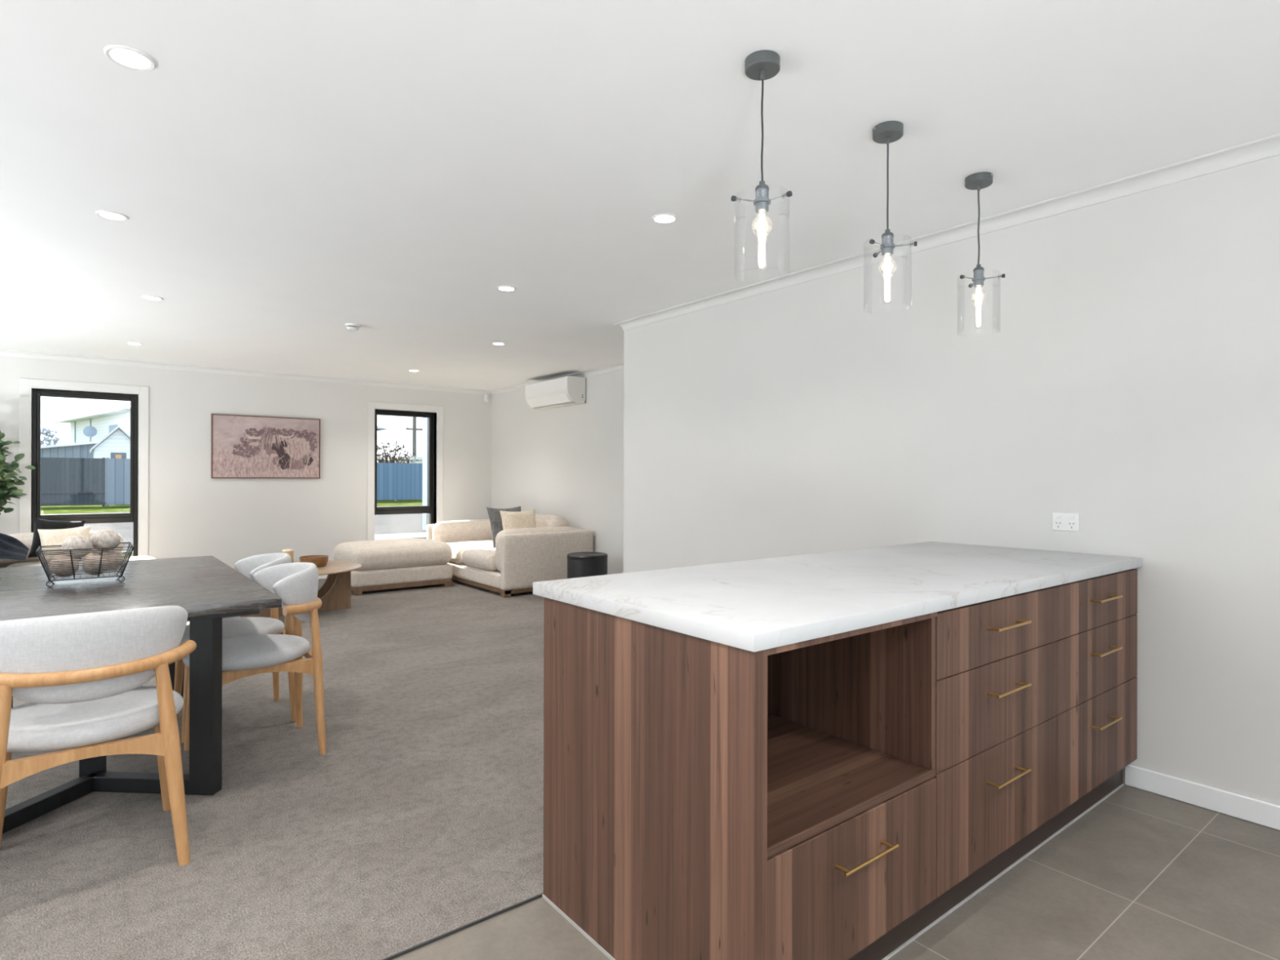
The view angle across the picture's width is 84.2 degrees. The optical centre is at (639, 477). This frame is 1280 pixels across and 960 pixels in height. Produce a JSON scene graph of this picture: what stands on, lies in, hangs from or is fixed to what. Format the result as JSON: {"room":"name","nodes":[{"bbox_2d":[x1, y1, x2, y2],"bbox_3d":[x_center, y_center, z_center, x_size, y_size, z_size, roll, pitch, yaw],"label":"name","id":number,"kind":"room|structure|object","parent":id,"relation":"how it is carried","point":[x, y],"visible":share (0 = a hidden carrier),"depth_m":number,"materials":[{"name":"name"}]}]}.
{"room":"dining room","nodes":[
{"label":"dining room","id":0,"kind":"room"},
{"bbox_2d":[0,355,491,568],"bbox_3d":[-5.149,0.103,7.465,8.070,2.600,0.160,0,0,-38],"label":"wall","id":1,"kind":"structure","parent":0,"point":[192,513],"depth_m":8.01,"materials":[{"name":"white paint"}]},
{"bbox_2d":[18,377,148,556],"bbox_3d":[-5.567,0.128,7.123,1.014,2.147,0.169,0,0,-38],"label":"window","id":2,"kind":"structure","parent":1,"relation":"in","point":[29,397],"depth_m":7.12,"materials":[{"name":"black"}]},
{"bbox_2d":[210,413,319,478],"bbox_3d":[-4.234,-0.340,8.058,1.112,0.705,0.039,0,0,-38],"label":"framed print","id":3,"kind":"object","parent":1,"relation":"attached to","point":[243,446],"visible":1,"depth_m":8.02,"materials":[{"name":"pink"}]},
{"bbox_2d":[318,574,327,578],"bbox_3d":[-5.103,1.166,7.394,7.738,0.083,0.012,0,0,-38],"label":"baseboard","id":4,"kind":"structure","parent":1,"relation":"attached to","point":[324,576],"depth_m":8.43,"materials":[{"name":"white paint"}]},
{"bbox_2d":[367,401,443,540],"bbox_3d":[-3.036,0.134,9.117,0.979,2.147,0.169,0,0,-38],"label":"window","id":5,"kind":"structure","parent":1,"relation":"in","point":[407,410],"depth_m":9.18,"materials":[{"name":"black"}]},
{"bbox_2d":[484,394,488,401],"bbox_3d":[-2.107,-1.090,9.724,0.060,0.110,0.049,0,0,-38],"label":"detector","id":6,"kind":"object","parent":1,"relation":"attached to","point":[486,396],"visible":1,"depth_m":9.71,"materials":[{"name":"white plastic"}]},
{"bbox_2d":[0,578,543,959],"bbox_3d":[-2.932,1.308,4.647,8.070,0.200,7.335,0,0,-38],"label":"floor","id":7,"kind":"structure","parent":0,"point":[420,820],"depth_m":2.50,"materials":[{"name":"grey carpet"}]},
{"bbox_2d":[0,431,35,515],"bbox_3d":[-5.981,0.289,6.281,0.939,1.823,0.457,0,0,-38],"label":"potted plant","id":8,"kind":"object","parent":7,"relation":"on","point":[7,486],"visible":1,"depth_m":6.46,"materials":[{"name":"green plant"}]},
{"bbox_2d":[0,530,155,568],"bbox_3d":[-5.439,0.847,5.957,2.332,0.710,0.952,0,0,-38],"label":"sofa","id":9,"kind":"object","parent":7,"relation":"on","point":[26,539],"visible":0.1,"depth_m":6.22,"materials":[{"name":"beige fabric"}]},
{"bbox_2d":[0,533,29,560],"bbox_3d":[-5.425,0.570,5.689,0.760,0.258,0.500,0,0,-38],"label":"throw blanket","id":10,"kind":"object","parent":9,"relation":"on","point":[11,548],"visible":1,"depth_m":5.88,"materials":[{"name":"fabric"}]},
{"bbox_2d":[27,517,85,557],"bbox_3d":[-5.114,0.539,6.216,0.388,0.376,0.197,0,0,-38],"label":"cushion","id":11,"kind":"object","parent":9,"relation":"on","point":[42,524],"visible":0.29,"depth_m":6.16,"materials":[{"name":"black fabric"}]},
{"bbox_2d":[37,525,92,561],"bbox_3d":[-4.966,0.573,6.125,0.380,0.292,0.197,0,0,-38],"label":"cushion","id":12,"kind":"object","parent":9,"relation":"on","point":[54,536],"visible":0.49,"depth_m":6.05,"materials":[{"name":"beige fabric"}]},
{"bbox_2d":[6,555,155,567],"bbox_3d":[-4.891,0.852,6.238,1.124,0.246,0.714,0,0,-38],"label":"seat cushion","id":13,"kind":"object","parent":9,"relation":"on","point":[28,562],"depth_m":6.19,"materials":[{"name":"fabric"}]},
{"bbox_2d":[0,605,196,866],"bbox_3d":[-1.761,0.804,2.254,0.578,0.815,0.539,0,0,-38],"label":"dining chair","id":14,"kind":"object","parent":7,"relation":"on","point":[81,676],"visible":1,"depth_m":2.10,"materials":[{"name":"grey fabric"}]},
{"bbox_2d":[0,555,281,834],"bbox_3d":[-2.324,0.828,3.004,1.102,0.762,1.787,0,0,-38],"label":"dining table","id":15,"kind":"object","parent":7,"relation":"on","point":[210,590],"visible":0.57,"depth_m":2.70,"materials":[{"name":"black wood"}]},
{"bbox_2d":[35,542,134,586],"bbox_3d":[-2.369,0.371,3.030,0.322,0.152,0.256,0,0,-38],"label":"wire basket","id":16,"kind":"object","parent":15,"relation":"on","point":[42,559],"visible":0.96,"depth_m":2.96,"materials":[{"name":"black metal"}]},
{"bbox_2d":[48,555,68,573],"bbox_3d":[-2.460,0.373,3.014,0.090,0.084,0.090,0,0,-38],"label":"stone ball","id":17,"kind":"object","parent":16,"relation":"in","point":[51,562],"visible":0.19,"depth_m":2.98,"materials":[{"name":"beige stone"}]},
{"bbox_2d":[51,557,79,577],"bbox_3d":[-2.391,0.373,2.945,0.090,0.085,0.090,0,0,-38],"label":"stone ball","id":18,"kind":"object","parent":16,"relation":"in","point":[60,559],"visible":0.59,"depth_m":2.92,"materials":[{"name":"beige stone"}]},
{"bbox_2d":[62,534,93,558],"bbox_3d":[-2.389,0.293,3.007,0.102,0.098,0.103,0,0,-38],"label":"stone ball","id":19,"kind":"object","parent":16,"relation":"in","point":[77,541],"visible":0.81,"depth_m":2.98,"materials":[{"name":"beige stone"}]},
{"bbox_2d":[82,555,108,575],"bbox_3d":[-2.313,0.372,3.007,0.089,0.086,0.090,0,0,-38],"label":"stone ball","id":20,"kind":"object","parent":16,"relation":"in","point":[90,557],"visible":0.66,"depth_m":2.98,"materials":[{"name":"beige stone"}]},
{"bbox_2d":[102,551,123,570],"bbox_3d":[-2.332,0.369,3.118,0.091,0.083,0.090,0,0,-38],"label":"stone ball","id":21,"kind":"object","parent":16,"relation":"in","point":[118,554],"visible":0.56,"depth_m":3.10,"materials":[{"name":"beige stone"}]},
{"bbox_2d":[90,528,120,551],"bbox_3d":[-2.344,0.277,3.106,0.105,0.098,0.104,0,0,-38],"label":"stone ball","id":22,"kind":"object","parent":21,"relation":"on","point":[106,538],"visible":0.82,"depth_m":3.07,"materials":[{"name":"beige stone"}]},
{"bbox_2d":[173,552,296,742],"bbox_3d":[-2.023,0.804,3.538,0.539,0.815,0.502,0,0,-38],"label":"dining chair","id":23,"kind":"object","parent":7,"relation":"on","point":[248,566],"visible":0.4,"depth_m":3.52,"materials":[{"name":"grey fabric"}]},
{"bbox_2d":[182,562,326,754],"bbox_3d":[-1.702,0.805,3.130,0.539,0.815,0.502,0,0,-38],"label":"dining chair","id":24,"kind":"object","parent":7,"relation":"on","point":[296,584],"visible":0.88,"depth_m":3.10,"materials":[{"name":"grey fabric"}]},
{"bbox_2d":[233,560,361,617],"bbox_3d":[-3.069,1.005,6.317,1.090,0.405,1.090,0,0,-38],"label":"coffee table","id":25,"kind":"object","parent":7,"relation":"on","point":[335,593],"visible":0.29,"depth_m":6.47,"materials":[{"name":"brown wood"}]},
{"bbox_2d":[281,548,293,562],"bbox_3d":[-3.123,0.715,6.274,0.096,0.174,0.096,0,0,-38],"label":"candle","id":26,"kind":"object","parent":25,"relation":"on","point":[290,552],"visible":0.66,"depth_m":6.25,"materials":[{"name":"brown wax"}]},
{"bbox_2d":[299,555,328,567],"bbox_3d":[-2.942,0.758,6.391,0.240,0.088,0.240,0,0,-38],"label":"wooden bowl","id":27,"kind":"object","parent":25,"relation":"on","point":[319,561],"visible":0.65,"depth_m":6.32,"materials":[{"name":"brown wood"}]},
{"bbox_2d":[333,537,452,595],"bbox_3d":[-2.734,0.951,7.849,1.100,0.515,0.814,0,0,-38],"label":"ottoman","id":28,"kind":"object","parent":7,"relation":"on","point":[391,563],"visible":0.87,"depth_m":7.54,"materials":[{"name":"beige fabric"}]},
{"bbox_2d":[333,537,452,570],"bbox_3d":[-2.734,0.838,7.849,1.100,0.290,0.814,0,0,-38],"label":"cushion","id":29,"kind":"object","parent":28,"relation":"on","point":[413,553],"depth_m":7.57,"materials":[{"name":"fabric"}]},
{"bbox_2d":[426,514,593,597],"bbox_3d":[-1.577,0.818,8.237,1.110,0.786,2.050,0,0,-38],"label":"sofa","id":30,"kind":"object","parent":7,"relation":"on","point":[522,557],"visible":0.76,"depth_m":7.50,"materials":[{"name":"beige fabric"}]},
{"bbox_2d":[432,519,493,542],"bbox_3d":[-2.116,0.761,8.871,0.976,0.458,0.219,0,0,-38],"label":"cushion","id":31,"kind":"object","parent":30,"relation":"on","point":[448,531],"depth_m":8.70,"materials":[{"name":"fabric"}]},
{"bbox_2d":[446,540,493,564],"bbox_3d":[-1.903,0.879,8.441,0.851,0.229,0.718,0,0,-38],"label":"seat cushion","id":32,"kind":"object","parent":30,"relation":"on","point":[458,547],"depth_m":8.12,"materials":[{"name":"fabric"}]},
{"bbox_2d":[462,545,498,571],"bbox_3d":[-1.455,0.880,7.872,0.849,0.224,0.719,0,0,-38],"label":"seat cushion","id":33,"kind":"object","parent":30,"relation":"on","point":[482,558],"depth_m":7.58,"materials":[{"name":"fabric"}]},
{"bbox_2d":[486,506,521,548],"bbox_3d":[-1.474,0.551,7.881,0.463,0.440,0.198,0,0,-44],"label":"cushion","id":34,"kind":"object","parent":30,"relation":"on","point":[495,515],"visible":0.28,"depth_m":7.75,"materials":[{"name":"grey fabric"}]},
{"bbox_2d":[500,509,536,529],"bbox_3d":[-1.324,0.569,7.800,0.440,0.410,0.199,0,0,-38],"label":"cushion","id":35,"kind":"object","parent":30,"relation":"on","point":[526,519],"visible":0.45,"depth_m":7.74,"materials":[{"name":"beige fabric"}]},
{"bbox_2d":[495,526,576,571],"bbox_3d":[-1.086,0.764,7.565,0.976,0.455,0.218,0,0,-38],"label":"sofa armrest","id":36,"kind":"object","parent":30,"relation":"on","point":[553,529],"depth_m":7.33,"materials":[{"name":"fabric"}]},
{"bbox_2d":[535,514,568,527],"bbox_3d":[-1.077,0.607,8.168,0.271,0.360,0.717,0,0,-38],"label":"cushion","id":37,"kind":"object","parent":30,"relation":"on","point":[541,520],"depth_m":7.95,"materials":[{"name":"fabric"}]},
{"bbox_2d":[566,551,608,578],"bbox_3d":[-0.530,0.991,7.133,0.414,0.446,0.414,0,0,-38],"label":"round stool","id":38,"kind":"object","parent":7,"relation":"on","point":[580,564],"visible":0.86,"depth_m":6.96,"materials":[{"name":"black leather"}]},
{"bbox_2d":[542,596,937,959],"bbox_3d":[0.258,0.785,1.939,0.703,0.874,0.856,0,0,-38],"label":"base cabinet","id":39,"kind":"object","parent":7,"relation":"on","point":[704,799],"visible":0.91,"depth_m":1.71,"materials":[{"name":"brown wood"}]},
{"bbox_2d":[533,541,1142,652],"bbox_3d":[0.829,0.331,2.439,2.226,0.036,0.880,0,0,-38],"label":"benchtop","id":40,"kind":"object","parent":39,"relation":"on","point":[756,605],"visible":1,"depth_m":2.01,"materials":[{"name":"white stone"}]},
{"bbox_2d":[767,713,935,858],"bbox_3d":[0.276,0.770,1.946,0.662,0.020,0.766,0,0,-38],"label":"shelf","id":41,"kind":"object","parent":39,"relation":"attached to","point":[822,781],"depth_m":1.78,"materials":[{"name":"brown wood"}]},
{"bbox_2d":[933,586,1057,897],"bbox_3d":[0.829,0.726,2.388,0.748,0.753,0.856,0,0,-38],"label":"base cabinet","id":42,"kind":"object","parent":7,"relation":"on","point":[996,660],"visible":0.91,"depth_m":2.04,"materials":[{"name":"brown wood"}]},
{"bbox_2d":[1053,568,1137,813],"bbox_3d":[1.416,0.727,2.851,0.743,0.753,0.856,0,0,-38],"label":"base cabinet","id":43,"kind":"object","parent":7,"relation":"on","point":[1096,641],"visible":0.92,"depth_m":2.51,"materials":[{"name":"brown wood"}]},
{"bbox_2d":[491,369,623,574],"bbox_3d":[-0.566,0.039,8.039,0.160,2.450,4.610,0,0,-38],"label":"wall","id":44,"kind":"structure","parent":0,"point":[566,462],"depth_m":8.22,"materials":[{"name":"white paint"}]},
{"bbox_2d":[524,375,586,409],"bbox_3d":[-0.998,-0.975,8.261,0.248,0.300,0.953,0,0,-38],"label":"air conditioner","id":45,"kind":"object","parent":44,"relation":"attached to","point":[568,390],"visible":1,"depth_m":8.03,"materials":[{"name":"white plastic"}]},
{"bbox_2d":[0,0,1279,391],"bbox_3d":[-1.516,-1.264,2.858,8.070,0.150,11.890,0,0,-38],"label":"ceiling","id":46,"kind":"structure","parent":0,"point":[285,175],"depth_m":2.54,"materials":[{"name":"white paint"}]},
{"bbox_2d":[95,210,128,221],"bbox_3d":[-2.397,-1.188,3.216,0.120,0.006,0.120,0,0,-38],"label":"recessed light","id":47,"kind":"object","parent":46,"relation":"in","point":[108,215],"visible":1,"depth_m":3.21,"materials":[{"name":"white plastic"}]},
{"bbox_2d":[103,44,155,71],"bbox_3d":[-1.443,-1.185,2.005,0.120,0.006,0.120,0,0,-38],"label":"recessed light","id":48,"kind":"object","parent":46,"relation":"in","point":[127,57],"visible":1,"depth_m":2.00,"materials":[{"name":"white plastic"}]},
{"bbox_2d":[126,342,142,345],"bbox_3d":[-4.516,-1.193,6.325,0.120,0.006,0.120,0,0,-38],"label":"recessed light","id":49,"kind":"object","parent":46,"relation":"in","point":[128,343],"visible":1,"depth_m":6.33,"materials":[{"name":"white plastic"}]},
{"bbox_2d":[141,295,163,301],"bbox_3d":[-3.238,-1.190,4.703,0.120,0.006,0.120,0,0,-38],"label":"recessed light","id":50,"kind":"object","parent":46,"relation":"in","point":[147,297],"visible":1,"depth_m":4.70,"materials":[{"name":"white plastic"}]},
{"bbox_2d":[344,323,360,331],"bbox_3d":[-2.241,-1.168,5.524,0.116,0.044,0.116,0,0,-38],"label":"smoke detector","id":51,"kind":"object","parent":46,"relation":"attached to","point":[350,326],"visible":1,"depth_m":5.49,"materials":[{"name":"white plastic"}]},
{"bbox_2d":[491,342,505,345],"bbox_3d":[-1.256,-1.185,6.284,0.120,0.006,0.120,0,0,-38],"label":"recessed light","id":52,"kind":"object","parent":46,"relation":"in","point":[494,343],"visible":1,"depth_m":6.29,"materials":[{"name":"white plastic"}]},
{"bbox_2d":[497,285,515,291],"bbox_3d":[-0.838,-1.184,4.445,0.120,0.006,0.120,0,0,-38],"label":"recessed light","id":53,"kind":"object","parent":46,"relation":"in","point":[504,288],"visible":1,"depth_m":4.44,"materials":[{"name":"white plastic"}]},
{"bbox_2d":[651,213,677,223],"bbox_3d":[0.113,-1.182,3.237,0.120,0.006,0.120,0,0,-38],"label":"recessed light","id":54,"kind":"object","parent":46,"relation":"in","point":[664,218],"visible":1,"depth_m":3.23,"materials":[{"name":"white plastic"}]},
{"bbox_2d":[730,49,792,270],"bbox_3d":[0.347,-0.878,2.001,0.167,0.612,0.170,0,0,-38],"label":"pendant lamp","id":55,"kind":"object","parent":46,"relation":"hanging from","point":[762,65],"visible":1,"depth_m":2.00,"materials":[{"name":"grey metal"}]},
{"bbox_2d":[869,120,916,304],"bbox_3d":[0.842,-0.877,2.389,0.170,0.612,0.167,0,0,32],"label":"pendant lamp","id":56,"kind":"object","parent":46,"relation":"hanging from","point":[889,131],"visible":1,"depth_m":2.39,"materials":[{"name":"grey metal"}]},
{"bbox_2d":[960,171,1004,328],"bbox_3d":[1.341,-0.876,2.794,0.167,0.612,0.170,0,0,16],"label":"pendant lamp","id":57,"kind":"object","parent":46,"relation":"hanging from","point":[979,180],"visible":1,"depth_m":2.78,"materials":[{"name":"grey metal"}]},
{"bbox_2d":[391,783,1279,959],"bbox_3d":[0.747,1.320,-0.023,8.070,0.194,4.555,0,0,-38],"label":"tiles","id":58,"kind":"structure","parent":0,"point":[1141,874],"depth_m":2.01,"materials":[{"name":"grey tile"}]},
{"bbox_2d":[382,892,543,959],"bbox_3d":[-1.128,1.214,1.398,6.563,0.007,0.005,0,0,-38],"label":"trim","id":59,"kind":"structure","parent":58,"relation":"on","point":[415,947],"depth_m":1.91,"materials":[{"name":"grey metal"}]},
{"bbox_2d":[848,768,1124,959],"bbox_3d":[1.070,1.163,2.156,2.168,0.121,0.020,0,0,-38],"label":"plinth","id":60,"kind":"object","parent":58,"relation":"on","point":[887,945],"visible":0.6,"depth_m":2.10,"materials":[{"name":"grey"}]},
{"bbox_2d":[623,155,1279,805],"bbox_3d":[2.067,0.045,2.749,0.100,2.450,6.960,0,0,-38],"label":"wall","id":61,"kind":"structure","parent":0,"point":[1121,373],"depth_m":3.06,"materials":[{"name":"white paint"}]},
{"bbox_2d":[0,133,1279,395],"bbox_3d":[-1.516,-1.161,2.858,7.750,0.055,11.570,0,0,-38],"label":"crown molding","id":62,"kind":"structure","parent":61,"relation":"attached to","point":[1267,147],"depth_m":3.54,"materials":[{"name":"white paint"}]},
{"bbox_2d":[1052,512,1079,531],"bbox_3d":[1.800,0.188,2.997,0.013,0.076,0.104,0,0,-38],"label":"power socket","id":63,"kind":"object","parent":61,"relation":"attached to","point":[1069,522],"visible":1,"depth_m":2.99,"materials":[{"name":"white plastic"}]},
{"bbox_2d":[1124,764,1279,830],"bbox_3d":[2.021,1.183,2.714,0.012,0.083,6.960,0,0,-38],"label":"baseboard","id":64,"kind":"structure","parent":61,"relation":"attached to","point":[1251,810],"depth_m":2.62,"materials":[{"name":"white paint"}]},
{"label":"outside","id":65,"kind":"structure","parent":0,"visible":0},
{"bbox_2d":[40,505,426,546],"bbox_3d":[-10.494,1.350,21.397,70.000,0.200,15.400,0,0,-38],"label":"driveway","id":66,"kind":"structure","parent":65,"point":[408,522],"depth_m":18.35,"materials":[{"name":"grey concrete"}]},
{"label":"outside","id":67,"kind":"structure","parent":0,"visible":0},
{"bbox_2d":[40,499,422,514],"bbox_3d":[-35.061,1.291,52.583,70.000,0.200,64.000,0,0,-38],"label":"lawn","id":68,"kind":"structure","parent":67,"point":[112,508],"depth_m":28.75,"materials":[{"name":"green plant"}]},
{"bbox_2d":[40,426,60,445],"bbox_3d":[-45.159,-1.327,53.506,2.240,4.996,2.234,0,0,-38],"label":"tree","id":69,"kind":"object","parent":68,"relation":"on","point":[44,432],"visible":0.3,"depth_m":53.65,"materials":[{"name":"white plant"}]},
{"bbox_2d":[40,440,99,457],"bbox_3d":[-30.583,-0.398,36.884,5.000,3.200,2.600,0,0,-38],"label":"lean to","id":70,"kind":"object","parent":68,"relation":"on","point":[77,450],"visible":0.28,"depth_m":36.55,"materials":[{"name":"silver metal"}]},
{"bbox_2d":[40,457,105,506],"bbox_3d":[-25.553,0.189,27.402,7.770,2.050,0.165,0,0,-38],"label":"fence","id":71,"kind":"object","parent":68,"relation":"on","point":[64,481],"visible":0.6,"depth_m":29.10,"materials":[{"name":"metal"}]},
{"bbox_2d":[53,401,130,443],"bbox_3d":[-29.731,-2.221,45.308,15.350,6.850,9.420,0,0,40],"label":"house","id":72,"kind":"structure","parent":68,"relation":"on","point":[104,420],"depth_m":42.20,"materials":[{"name":"white wood"}]},
{"bbox_2d":[83,426,97,437],"bbox_3d":[-32.418,-2.690,41.824,0.562,0.694,0.578,0,0,22],"label":"satellite dish","id":73,"kind":"object","parent":72,"relation":"attached to","point":[89,431],"visible":1,"depth_m":41.83,"materials":[{"name":"blue"}]},
{"bbox_2d":[89,425,129,502],"bbox_3d":[-25.833,-0.637,34.993,2.120,3.700,3.450,0,0,-38],"label":"cottage","id":74,"kind":"structure","parent":68,"relation":"on","point":[115,445],"depth_m":33.73,"materials":[{"name":"white wood"}]},
{"bbox_2d":[115,454,121,458],"bbox_3d":[-24.890,-0.659,33.795,0.240,0.850,0.022,0,0,-38],"label":"window blind","id":75,"kind":"object","parent":74,"relation":"hanging from","point":[117,456],"depth_m":33.78,"materials":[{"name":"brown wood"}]},
{"bbox_2d":[106,457,129,506],"bbox_3d":[-19.671,0.203,32.064,7.220,2.050,0.120,0,0,-38],"label":"fence","id":76,"kind":"object","parent":68,"relation":"on","point":[117,470],"visible":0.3,"depth_m":30.03,"materials":[{"name":"blue metal"}]},
{"bbox_2d":[377,426,387,431],"bbox_3d":[-17.914,-1.268,40.116,5.500,5.000,5.200,0,0,-38],"label":"house","id":77,"kind":"structure","parent":68,"relation":"on","point":[379,428],"depth_m":39.72,"materials":[{"name":"grey"}]},
{"bbox_2d":[377,439,417,463],"bbox_3d":[-17.470,-0.779,49.827,3.594,4.034,2.716,0,0,-38],"label":"bare tree","id":78,"kind":"object","parent":68,"relation":"on","point":[397,460],"visible":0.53,"depth_m":49.67,"materials":[{"name":"brown plant"}]},
{"bbox_2d":[377,462,422,501],"bbox_3d":[-12.900,0.229,37.398,9.980,2.030,0.120,0,0,-38],"label":"fence","id":79,"kind":"object","parent":68,"relation":"on","point":[395,481],"visible":0.25,"depth_m":37.46,"materials":[{"name":"blue metal"}]},
{"bbox_2d":[380,456,422,463],"bbox_3d":[-17.308,-0.216,55.745,5.000,2.900,5.400,0,0,-38],"label":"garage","id":80,"kind":"structure","parent":68,"relation":"on","point":[420,459],"depth_m":52.93,"materials":[{"name":"white"}]},
{"bbox_2d":[405,417,422,456],"bbox_3d":[-19.450,-2.071,61.055,1.500,6.600,0.400,0,0,-38],"label":"utility pole","id":81,"kind":"object","parent":68,"relation":"on","point":[414,428],"visible":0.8,"depth_m":60.92,"materials":[{"name":"grey wood"}]},
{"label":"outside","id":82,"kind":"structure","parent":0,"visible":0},
{"bbox_2d":[122,532,426,553],"bbox_3d":[5.097,1.377,23.050,43.460,0.220,1.300,0,0,-38],"label":"kerb","id":83,"kind":"object","parent":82,"point":[419,535],"depth_m":15.01,"materials":[{"name":"grey concrete"}]},
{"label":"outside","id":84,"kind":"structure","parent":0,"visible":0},
{"bbox_3d":[7.099,1.392,20.508,43.460,0.200,5.170,0,0,-38],"label":"lawn","id":85,"kind":"structure","parent":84,"visible":0},
{"bbox_2d":[422,417,429,530],"bbox_3d":[-1.375,-0.428,15.338,4.020,3.400,7.400,0,0,-38],"label":"side wing","id":86,"kind":"object","parent":85,"relation":"on","point":[425,517],"visible":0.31,"depth_m":16.88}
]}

